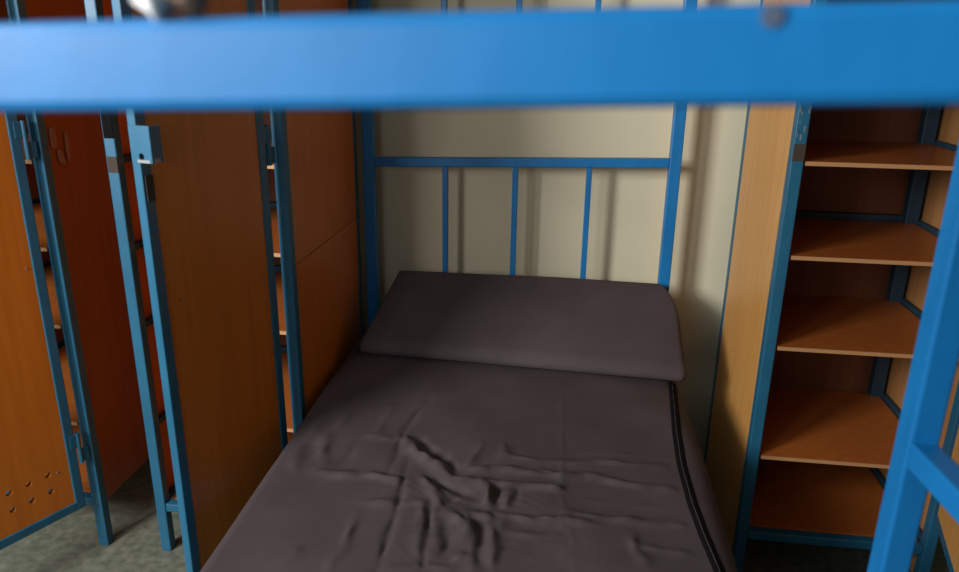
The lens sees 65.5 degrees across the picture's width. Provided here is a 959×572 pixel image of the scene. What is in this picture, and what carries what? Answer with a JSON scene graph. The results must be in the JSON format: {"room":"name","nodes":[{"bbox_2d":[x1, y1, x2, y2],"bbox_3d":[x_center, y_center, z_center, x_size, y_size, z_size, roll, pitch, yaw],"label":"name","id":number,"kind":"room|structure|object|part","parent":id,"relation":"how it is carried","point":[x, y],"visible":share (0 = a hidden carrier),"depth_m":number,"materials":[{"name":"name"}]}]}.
{"room":"dormitory","nodes":[
{"label":"dormitory","id":0,"kind":"room"},
{"bbox_2d":[0,459,948,571],"bbox_3d":[0.107,0.981,1.369,6.400,0.100,7.000,3,18,7],"label":"floor","id":1,"kind":"structure","parent":0,"point":[71,543],"depth_m":2.01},
{"bbox_2d":[0,0,148,549],"bbox_3d":[-1.180,-0.224,1.816,0.416,1.872,0.937,3,18,7],"label":"locker","id":2,"kind":"object","parent":1,"relation":"on","point":[72,428],"visible":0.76,"depth_m":1.81,"materials":[{"name":"blue paint"}]},
{"bbox_2d":[21,132,33,163],"bbox_3d":[-1.158,-0.369,1.950,0.353,0.009,0.505,3,18,7],"label":"shelf","id":3,"kind":"object","parent":2,"relation":"attached to","point":[31,161],"depth_m":1.70,"materials":[{"name":"laminate"}]},
{"bbox_3d":[-1.356,-0.346,2.005,0.008,1.721,0.497,3,18,7],"label":"panel","id":4,"kind":"part","parent":2,"relation":"part of","materials":[{"name":"brown wood"}]},
{"bbox_3d":[-1.344,-0.196,2.053,0.014,0.019,0.496,3,18,7],"label":"frame rail","id":5,"kind":"part","parent":2,"relation":"part of","materials":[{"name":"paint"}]},
{"bbox_3d":[-1.115,-0.168,1.528,0.014,1.604,0.325,12,21,30],"label":"door panel","id":6,"kind":"part","parent":2,"relation":"part of","materials":[{"name":"brown wood"}]},
{"bbox_2d":[33,203,48,250],"bbox_3d":[-1.161,-0.173,2.015,0.353,0.009,0.505,3,18,7],"label":"shelf","id":7,"kind":"object","parent":2,"relation":"attached to","point":[44,245],"depth_m":1.94,"materials":[{"name":"laminate"}]},
{"bbox_3d":[-1.113,-0.168,1.527,0.172,1.652,0.344,3,18,7],"label":"door","id":8,"kind":"part","parent":2,"relation":"part of","materials":[{"name":"blue paint"}]},
{"bbox_3d":[-1.347,-0.011,2.114,0.014,0.019,0.496,3,18,7],"label":"frame rail","id":9,"kind":"part","parent":2,"relation":"part of","materials":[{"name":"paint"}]},
{"bbox_3d":[-1.201,0.557,2.003,0.361,0.024,0.024,3,18,7],"label":"frame rail","id":10,"kind":"part","parent":2,"relation":"part of","materials":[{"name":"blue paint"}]},
{"bbox_2d":[44,265,61,327],"bbox_3d":[-1.163,0.012,2.076,0.353,0.009,0.505,3,18,7],"label":"shelf","id":11,"kind":"object","parent":2,"relation":"attached to","point":[57,321],"depth_m":2.01,"materials":[{"name":"laminate"}]},
{"bbox_2d":[26,425,90,492],"bbox_3d":[-1.169,0.471,2.242,0.353,0.009,0.478,3,18,7],"label":"shelf","id":12,"kind":"object","parent":2,"relation":"attached to","point":[83,470],"depth_m":2.08,"materials":[{"name":"laminate"}]},
{"bbox_3d":[-1.351,0.241,2.197,0.014,0.019,0.496,3,18,7],"label":"frame rail","id":13,"kind":"part","parent":2,"relation":"part of","materials":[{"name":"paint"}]},
{"bbox_2d":[58,345,78,424],"bbox_3d":[-1.167,0.263,2.159,0.353,0.009,0.505,3,18,7],"label":"shelf","id":14,"kind":"object","parent":2,"relation":"attached to","point":[62,349],"depth_m":2.10,"materials":[{"name":"laminate"}]},
{"bbox_2d":[84,0,363,571],"bbox_3d":[-0.620,-0.195,1.751,0.417,1.872,0.935,3,18,7],"label":"locker","id":15,"kind":"object","parent":1,"relation":"on","point":[238,232],"visible":0.68,"depth_m":1.60,"materials":[{"name":"blue paint"}]},
{"bbox_3d":[-0.780,-0.362,1.924,0.014,0.019,0.493,3,18,7],"label":"frame rail","id":16,"kind":"part","parent":15,"relation":"part of","materials":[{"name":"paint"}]},
{"bbox_3d":[-0.821,-0.179,1.714,0.027,1.860,0.027,3,18,7],"label":"post","id":17,"kind":"part","parent":15,"relation":"part of","materials":[{"name":"blue metal"}]},
{"bbox_3d":[-0.795,-0.316,1.941,0.008,1.721,0.494,3,18,7],"label":"panel","id":18,"kind":"part","parent":15,"relation":"part of","materials":[{"name":"brown wood"}]},
{"bbox_3d":[-0.783,-0.166,1.989,0.014,0.019,0.493,3,18,7],"label":"frame rail","id":19,"kind":"part","parent":15,"relation":"part of","materials":[{"name":"metal"}]},
{"bbox_3d":[-0.559,-0.239,1.251,0.043,0.062,0.026,7,19,18],"label":"latch plate","id":20,"kind":"part","parent":15,"relation":"part of","materials":[{"name":"blue paint"}]},
{"bbox_3d":[-0.786,0.019,2.050,0.014,0.019,0.493,3,18,7],"label":"frame rail","id":21,"kind":"part","parent":15,"relation":"part of","materials":[{"name":"paint"}]},
{"bbox_3d":[-0.790,0.270,2.133,0.014,0.019,0.493,3,18,7],"label":"frame rail","id":22,"kind":"part","parent":15,"relation":"part of","materials":[{"name":"metal"}]},
{"bbox_3d":[-0.793,0.482,2.203,0.014,0.019,0.493,3,18,7],"label":"frame rail","id":23,"kind":"part","parent":15,"relation":"part of","materials":[{"name":"paint"}]},
{"bbox_3d":[-0.639,0.586,1.941,0.363,0.024,0.024,3,18,7],"label":"frame rail","id":24,"kind":"part","parent":15,"relation":"part of","materials":[{"name":"blue metal"}]},
{"bbox_3d":[-0.520,-0.129,1.458,0.093,1.665,0.348,3,18,7],"label":"door","id":25,"kind":"part","parent":15,"relation":"part of","materials":[{"name":"blue paint"}]},
{"bbox_3d":[-0.522,-0.130,1.459,0.014,1.617,0.306,7,19,18],"label":"door panel","id":26,"kind":"part","parent":15,"relation":"part of","materials":[{"name":"brown wood"}]},
{"bbox_3d":[-0.562,-0.385,2.160,0.387,1.721,0.006,3,18,7],"label":"panel","id":27,"kind":"part","parent":15,"relation":"part of","materials":[{"name":"brown wood"}]},
{"bbox_3d":[-0.566,-0.236,2.193,0.363,0.018,0.020,3,18,7],"label":"frame rail","id":28,"kind":"part","parent":15,"relation":"part of","materials":[{"name":"metal"}]},
{"bbox_2d":[270,208,279,252],"bbox_3d":[-0.596,-0.151,1.973,0.355,0.009,0.455,3,18,7],"label":"shelf","id":29,"kind":"object","parent":15,"relation":"attached to","point":[274,216],"depth_m":1.94,"materials":[{"name":"laminate"}]},
{"bbox_3d":[-0.569,-0.051,2.254,0.363,0.018,0.020,3,18,7],"label":"frame rail","id":30,"kind":"part","parent":15,"relation":"part of","materials":[{"name":"metal"}]},
{"bbox_2d":[275,272,285,330],"bbox_3d":[-0.599,0.034,2.034,0.355,0.009,0.455,3,18,7],"label":"shelf","id":31,"kind":"object","parent":15,"relation":"attached to","point":[279,285],"depth_m":2.00,"materials":[{"name":"laminate"}]},
{"bbox_3d":[-0.435,-0.158,1.669,0.027,1.860,0.027,3,18,7],"label":"post","id":32,"kind":"part","parent":15,"relation":"part of","materials":[{"name":"blue metal"}]},
{"bbox_3d":[-0.572,0.200,2.337,0.363,0.018,0.020,3,18,7],"label":"frame rail","id":33,"kind":"part","parent":15,"relation":"part of","materials":[{"name":"metal"}]},
{"bbox_2d":[281,353,292,428],"bbox_3d":[-0.603,0.286,2.117,0.355,0.009,0.455,3,18,7],"label":"shelf","id":34,"kind":"object","parent":15,"relation":"attached to","point":[285,367],"depth_m":2.09,"materials":[{"name":"laminate"}]},
{"bbox_3d":[-0.389,-0.618,1.787,0.008,1.040,0.494,3,18,7],"label":"panel","id":35,"kind":"part","parent":15,"relation":"part of","materials":[{"name":"brown wood"}]},
{"bbox_3d":[-0.401,0.200,2.058,0.008,0.679,0.494,3,18,7],"label":"panel","id":36,"kind":"part","parent":15,"relation":"part of","materials":[{"name":"brown wood"}]},
{"bbox_3d":[-0.369,-0.319,2.159,0.027,1.860,0.027,3,18,7],"label":"post","id":37,"kind":"part","parent":15,"relation":"part of","materials":[{"name":"blue paint"}]},
{"bbox_2d":[0,0,958,571],"bbox_3d":[0.042,0.040,1.283,1.037,1.740,1.834,3,18,7],"label":"bunk bed","id":38,"kind":"object","parent":1,"relation":"on","point":[877,52],"visible":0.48,"depth_m":0.30,"materials":[{"name":"blue paint"}]},
{"bbox_3d":[-0.320,-0.270,2.183,0.032,1.728,0.032,3,18,7],"label":"post","id":39,"kind":"part","parent":38,"relation":"part of","materials":[{"name":"blue metal"}]},
{"bbox_2d":[200,330,737,571],"bbox_3d":[0.003,0.455,1.433,0.940,0.147,1.753,3,18,7],"label":"mattress","id":40,"kind":"object","parent":38,"relation":"on","point":[399,463],"visible":0.92,"depth_m":1.47,"materials":[{"name":"grey fabric"}]},
{"bbox_2d":[359,270,686,381],"bbox_3d":[0.114,0.094,2.056,0.874,0.176,0.291,3,18,7],"label":"pillow","id":41,"kind":"object","parent":40,"relation":"on","point":[604,327],"visible":1,"depth_m":2.04,"materials":[{"name":"grey fabric"}]},
{"bbox_3d":[-0.112,-0.096,0.322,0.870,0.065,0.037,3,18,7],"label":"foot rail","id":42,"kind":"part","parent":38,"relation":"part of","materials":[{"name":"blue metal"}]},
{"bbox_3d":[0.109,-0.348,2.099,0.830,0.050,0.024,3,18,7],"label":"headboard rail","id":43,"kind":"part","parent":38,"relation":"part of","materials":[{"name":"blue metal"}]},
{"bbox_3d":[0.534,-0.224,2.083,0.032,1.728,0.032,3,18,7],"label":"post","id":44,"kind":"part","parent":38,"relation":"part of","materials":[{"name":"blue metal"}]},
{"bbox_2d":[761,4,783,27],"bbox_3d":[0.106,-0.098,0.272,0.008,0.008,0.002,3,18,7],"label":"bolt","id":45,"kind":"object","parent":38,"relation":"attached to","point":[772,15],"depth_m":0.27,"materials":[{"name":"blue paint"}]},
{"bbox_2d":[704,0,958,571],"bbox_3d":[0.892,-0.130,1.624,0.469,1.872,0.893,3,18,7],"label":"locker","id":46,"kind":"object","parent":1,"relation":"on","point":[839,210],"visible":0.73,"depth_m":1.91,"materials":[{"name":"blue paint"}]},
{"bbox_3d":[0.728,-0.270,2.059,0.027,1.860,0.027,3,18,7],"label":"post","id":47,"kind":"part","parent":46,"relation":"part of","materials":[{"name":"blue paint"}]},
{"bbox_3d":[0.692,-0.210,1.844,0.008,1.820,0.427,3,18,7],"label":"panel","id":48,"kind":"part","parent":46,"relation":"part of","materials":[{"name":"brown wood"}]},
{"bbox_3d":[0.671,-0.130,1.633,0.027,1.860,0.027,3,18,7],"label":"post","id":49,"kind":"part","parent":46,"relation":"part of","materials":[{"name":"blue paint"}]},
{"bbox_2d":[760,387,898,464],"bbox_3d":[0.906,0.362,1.961,0.407,0.009,0.395,3,18,7],"label":"shelf","id":50,"kind":"object","parent":46,"relation":"attached to","point":[801,425],"depth_m":1.93,"materials":[{"name":"laminate"}]},
{"bbox_2d":[749,456,917,540],"bbox_3d":[0.904,0.563,2.042,0.407,0.009,0.368,3,18,7],"label":"shelf","id":51,"kind":"object","parent":46,"relation":"attached to","point":[789,496],"depth_m":2.00,"materials":[{"name":"laminate"}]},
{"bbox_3d":[0.879,0.632,1.855,0.415,0.024,0.024,3,18,7],"label":"frame rail","id":52,"kind":"part","parent":46,"relation":"part of","materials":[{"name":"blue metal"}]},
{"bbox_3d":[0.942,-0.255,1.991,0.439,1.820,0.006,3,18,7],"label":"panel","id":53,"kind":"part","parent":46,"relation":"part of","materials":[{"name":"brown wood"}]},
{"bbox_2d":[776,294,920,354],"bbox_3d":[0.910,0.092,1.872,0.407,0.009,0.395,3,18,7],"label":"shelf","id":54,"kind":"object","parent":46,"relation":"attached to","point":[890,325],"depth_m":1.84,"materials":[{"name":"laminate"}]},
{"bbox_3d":[0.939,-0.189,1.996,0.415,0.018,0.020,3,18,7],"label":"frame rail","id":55,"kind":"part","parent":46,"relation":"part of","materials":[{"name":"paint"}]},
{"bbox_2d":[789,218,937,261],"bbox_3d":[0.913,-0.113,1.804,0.407,0.009,0.395,3,18,7],"label":"shelf","id":56,"kind":"object","parent":46,"relation":"attached to","point":[813,239],"depth_m":1.78,"materials":[{"name":"laminate"}]},
{"bbox_2d":[803,140,956,165],"bbox_3d":[0.916,-0.309,1.739,0.407,0.009,0.395,3,18,7],"label":"shelf","id":57,"kind":"object","parent":46,"relation":"attached to","point":[818,152],"depth_m":1.70,"materials":[{"name":"laminate"}]},
{"bbox_3d":[1.123,0.354,1.971,0.014,0.019,0.426,3,18,7],"label":"frame rail","id":58,"kind":"part","parent":46,"relation":"part of","materials":[{"name":"metal"}]},
{"bbox_3d":[1.120,0.559,2.039,0.014,0.019,0.426,3,18,7],"label":"frame rail","id":59,"kind":"part","parent":46,"relation":"part of","materials":[{"name":"metal"}]},
{"bbox_3d":[1.127,0.085,1.882,0.014,0.019,0.426,3,18,7],"label":"frame rail","id":60,"kind":"part","parent":46,"relation":"part of","materials":[{"name":"metal"}]},
{"bbox_3d":[1.145,-0.186,1.791,0.008,1.820,0.427,3,18,7],"label":"panel","id":61,"kind":"part","parent":46,"relation":"part of","materials":[{"name":"brown wood"}]},
{"bbox_3d":[1.131,-0.120,1.814,0.014,0.019,0.426,3,18,7],"label":"frame rail","id":62,"kind":"part","parent":46,"relation":"part of","materials":[{"name":"metal"}]},
{"bbox_3d":[1.109,-0.106,1.581,0.027,1.860,0.027,3,18,7],"label":"post","id":63,"kind":"part","parent":46,"relation":"part of","materials":[{"name":"blue metal"}]},
{"bbox_3d":[1.133,-0.317,1.749,0.014,0.019,0.426,3,18,7],"label":"frame rail","id":64,"kind":"part","parent":46,"relation":"part of","materials":[{"name":"metal"}]},
{"bbox_3d":[1.010,-0.132,1.334,0.116,1.538,0.378,3,18,7],"label":"door","id":65,"kind":"part","parent":46,"relation":"part of","materials":[{"name":"blue paint"}]},
{"bbox_3d":[1.009,-0.133,1.335,0.014,1.490,0.336,8,20,21],"label":"door panel","id":66,"kind":"part","parent":46,"relation":"part of","materials":[{"name":"brown wood"}]},
{"bbox_2d":[351,0,760,458],"bbox_3d":[0.286,-0.738,2.117,6.400,2.700,0.120,3,18,7],"label":"wall","id":67,"kind":"structure","parent":0,"point":[627,204],"depth_m":2.22,"materials":[{"name":"beige paint"}]}
]}

